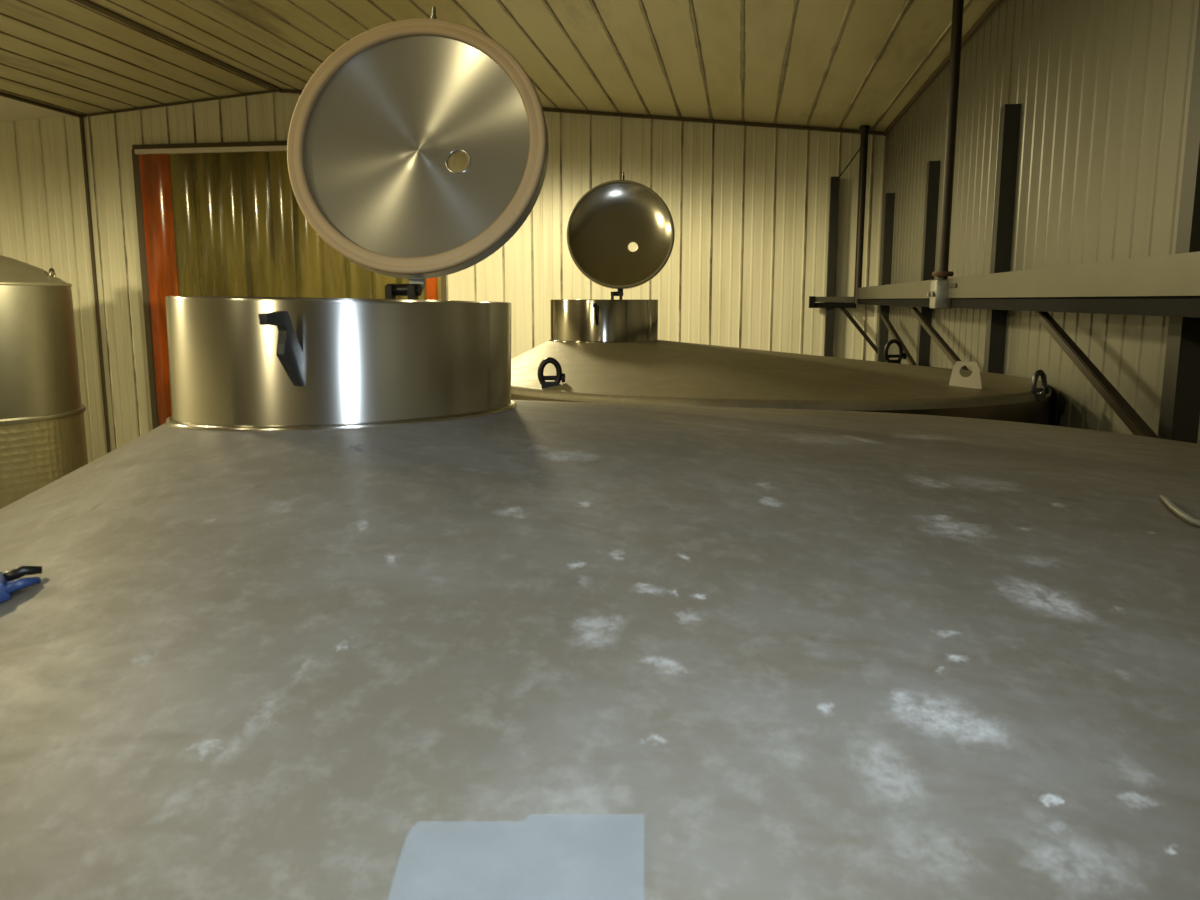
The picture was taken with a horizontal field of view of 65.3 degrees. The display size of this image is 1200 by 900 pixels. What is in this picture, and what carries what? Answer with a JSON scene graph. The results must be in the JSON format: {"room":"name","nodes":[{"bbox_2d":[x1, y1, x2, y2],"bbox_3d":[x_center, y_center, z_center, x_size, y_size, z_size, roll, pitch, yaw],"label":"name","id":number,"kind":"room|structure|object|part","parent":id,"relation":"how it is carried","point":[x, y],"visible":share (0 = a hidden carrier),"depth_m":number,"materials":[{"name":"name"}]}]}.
{"room":"winery tank room","nodes":[
{"label":"winery tank room","id":0,"kind":"room"},
{"bbox_2d":[0,96,70,121],"bbox_3d":[-8.659,-2.249,2.446,4.050,0.190,15.900,1,9,8],"label":"wall","id":1,"kind":"structure","parent":0,"point":[10,109],"depth_m":9.65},
{"bbox_2d":[188,151,440,299],"bbox_3d":[-3.046,-1.520,11.231,5.100,5.250,2.600,1,9,8],"label":"wall","id":2,"kind":"structure","parent":0,"point":[438,278],"depth_m":12.22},
{"bbox_2d":[0,89,885,462],"bbox_3d":[-3.404,-1.197,9.949,12.285,5.019,0.012,1,9,8],"label":"wall","id":3,"kind":"structure","parent":0,"point":[748,206],"depth_m":9.28,"materials":[{"name":"beige metal"}]},
{"bbox_2d":[0,92,83,117],"bbox_3d":[-6.656,-2.280,2.136,0.035,0.030,15.900,1,9,8],"label":"trim","id":4,"kind":"structure","parent":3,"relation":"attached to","point":[2,94],"depth_m":9.29,"materials":[{"name":"brown wood"}]},
{"bbox_2d":[79,117,110,452],"bbox_3d":[-5.474,-1.151,10.264,0.028,4.829,0.026,1,9,8],"label":"trim","id":5,"kind":"structure","parent":3,"relation":"attached to","point":[81,120],"depth_m":10.15,"materials":[{"name":"beige metal"}]},
{"bbox_2d":[82,90,278,116],"bbox_3d":[-4.366,-3.589,9.707,2.242,0.209,0.020,1,9,8],"label":"trim","id":6,"kind":"structure","parent":3,"relation":"attached to","point":[269,91],"depth_m":9.70,"materials":[{"name":"brown wood"}]},
{"bbox_2d":[132,141,446,428],"bbox_3d":[-3.225,-0.937,9.949,3.380,4.505,0.090,1,9,8],"label":"door frame","id":7,"kind":"structure","parent":3,"relation":"in","point":[135,158],"depth_m":9.93,"materials":[{"name":"metal"}]},
{"bbox_2d":[135,145,437,425],"bbox_3d":[-3.238,-0.904,9.869,3.210,4.425,0.092,1,9,8],"label":"curtain","id":8,"kind":"object","parent":7,"relation":"hanging from","point":[219,221],"visible":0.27,"depth_m":9.73,"materials":[{"name":"yellow plastic"}]},
{"bbox_3d":[-3.240,-3.062,9.509,3.210,0.050,0.050,1,9,8],"label":"rail","id":9,"kind":"part","parent":8,"relation":"part of","materials":[{"name":"grey metal"}]},
{"bbox_2d":[279,89,883,134],"bbox_3d":[-0.294,-3.300,9.132,5.998,0.599,0.030,1,9,8],"label":"trim","id":10,"kind":"structure","parent":3,"relation":"attached to","point":[283,90],"depth_m":8.95,"materials":[{"name":"brown wood"}]},
{"bbox_2d":[0,0,993,131],"bbox_3d":[-2.585,-2.105,1.542,8.235,0.571,15.900,1,9,8],"label":"ceiling","id":11,"kind":"structure","parent":0,"point":[844,64],"depth_m":6.97,"materials":[{"name":"beige wood"}]},
{"bbox_2d":[74,0,281,90],"bbox_3d":[-4.441,-2.419,1.776,0.070,0.020,15.900,1,9,8],"label":"trim","id":12,"kind":"structure","parent":11,"relation":"attached to","point":[88,3],"depth_m":7.70,"materials":[{"name":"brown wood"}]},
{"bbox_2d":[875,0,1199,443],"bbox_3d":[1.485,0.471,1.334,0.004,4.449,15.900,1,9,8],"label":"wall","id":13,"kind":"structure","parent":0,"point":[1102,88],"depth_m":3.81,"materials":[{"name":"grey metal"}]},
{"bbox_2d":[883,0,1003,135],"bbox_3d":[1.475,-1.706,0.987,0.030,0.030,15.900,1,9,8],"label":"trim","id":14,"kind":"structure","parent":13,"relation":"attached to","point":[994,5],"depth_m":6.15,"materials":[{"name":"brown wood"}]},
{"bbox_2d":[809,0,1199,443],"bbox_3d":[1.738,-0.122,4.979,0.717,4.468,8.480,1,9,8],"label":"support frame","id":15,"kind":"object","parent":13,"relation":"attached to","point":[1163,285],"visible":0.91,"depth_m":3.74,"materials":[{"name":"metal"}]},
{"bbox_3d":[2.206,-0.570,9.128,0.070,4.040,0.100,1,9,8],"label":"post","id":16,"kind":"part","parent":15,"relation":"part of","materials":[{"name":"metal"}]},
{"bbox_3d":[2.216,-1.434,8.923,0.410,0.051,0.076,1,9,8],"label":"return rail","id":17,"kind":"part","parent":15,"relation":"part of","materials":[{"name":"grey metal"}]},
{"bbox_3d":[2.419,-2.168,8.686,0.066,1.595,0.068,1,9,8],"label":"hanger rod","id":18,"kind":"part","parent":15,"relation":"part of","materials":[{"name":"grey metal"}]},
{"bbox_3d":[2.419,-2.931,8.563,0.100,0.050,0.100,1,9,8],"label":"ceiling knob","id":19,"kind":"part","parent":15,"relation":"part of","materials":[{"name":"metal"}]},
{"bbox_3d":[2.534,-0.356,8.487,0.073,3.820,0.086,1,9,8],"label":"post","id":20,"kind":"part","parent":15,"relation":"part of","materials":[{"name":"metal"}]},
{"bbox_3d":[2.248,-0.056,6.612,0.073,3.820,0.086,1,9,8],"label":"post","id":21,"kind":"part","parent":15,"relation":"part of","materials":[{"name":"metal"}]},
{"bbox_3d":[1.801,-1.551,4.823,0.051,1.598,0.052,1,9,8],"label":"hanger rod","id":22,"kind":"part","parent":15,"relation":"part of","materials":[{"name":"grey metal"}]},
{"bbox_3d":[1.971,0.235,4.796,0.073,3.820,0.086,1,9,8],"label":"post","id":23,"kind":"part","parent":15,"relation":"part of","materials":[{"name":"metal"}]},
{"bbox_3d":[1.815,-0.824,4.763,0.049,0.102,8.300,1,9,8],"label":"rail","id":24,"kind":"part","parent":15,"relation":"part of","materials":[{"name":"grey metal"}]},
{"bbox_3d":[1.665,0.555,2.795,0.073,3.820,0.086,1,9,8],"label":"post","id":25,"kind":"part","parent":15,"relation":"part of","materials":[{"name":"metal"}]},
{"bbox_3d":[-4.408,2.384,3.769,12.285,0.100,18.300,1,9,8],"label":"floor","id":26,"kind":"structure","parent":0,"visible":0},
{"bbox_2d":[0,255,87,508],"bbox_3d":[-5.725,-0.192,8.524,1.872,3.445,1.872,1,9,8],"label":"tank","id":27,"kind":"object","parent":26,"relation":"on","point":[43,433],"visible":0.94,"depth_m":8.14,"materials":[{"name":"silver metal"}]},
{"bbox_2d":[0,6,1199,899],"bbox_3d":[0.204,0.932,1.521,2.470,3.438,2.470,1,9,8],"label":"tank","id":28,"kind":"object","parent":26,"relation":"on","point":[363,617],"visible":1,"depth_m":0.79,"materials":[{"name":"metal"}]},
{"bbox_2d":[0,566,41,601],"bbox_3d":[-0.570,0.133,0.882,0.079,0.036,0.040,-5,11,-30],"label":"clip","id":29,"kind":"object","parent":28,"relation":"on","point":[10,582],"visible":1,"depth_m":0.89,"materials":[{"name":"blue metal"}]},
{"bbox_3d":[-0.347,-0.356,1.733,0.030,0.130,0.109,1,9,8],"label":"hinge arm","id":30,"kind":"part","parent":28,"relation":"part of","materials":[{"name":"metal"}]},
{"bbox_3d":[-0.340,-0.563,1.754,0.488,0.488,0.038,1,-5,5],"label":"lid","id":31,"kind":"part","parent":28,"relation":"part of","materials":[{"name":"silver metal"}]},
{"bbox_2d":[1159,494,1199,526],"bbox_3d":[0.717,0.078,1.148,0.062,0.019,0.144,-2,9,-11],"label":"hose","id":32,"kind":"object","parent":28,"relation":"on","point":[1171,505],"visible":1,"depth_m":1.13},
{"bbox_2d":[511,172,1050,424],"bbox_3d":[0.688,0.433,4.419,2.548,3.508,2.548,1,9,8],"label":"tank","id":33,"kind":"object","parent":26,"relation":"on","point":[597,351],"visible":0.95,"depth_m":3.72,"materials":[{"name":"grey metal"}]},
{"bbox_3d":[0.102,-1.065,4.643,0.531,0.531,0.038,0,2,2],"label":"lid","id":34,"kind":"part","parent":33,"relation":"part of","materials":[{"name":"silver metal"}]}
]}

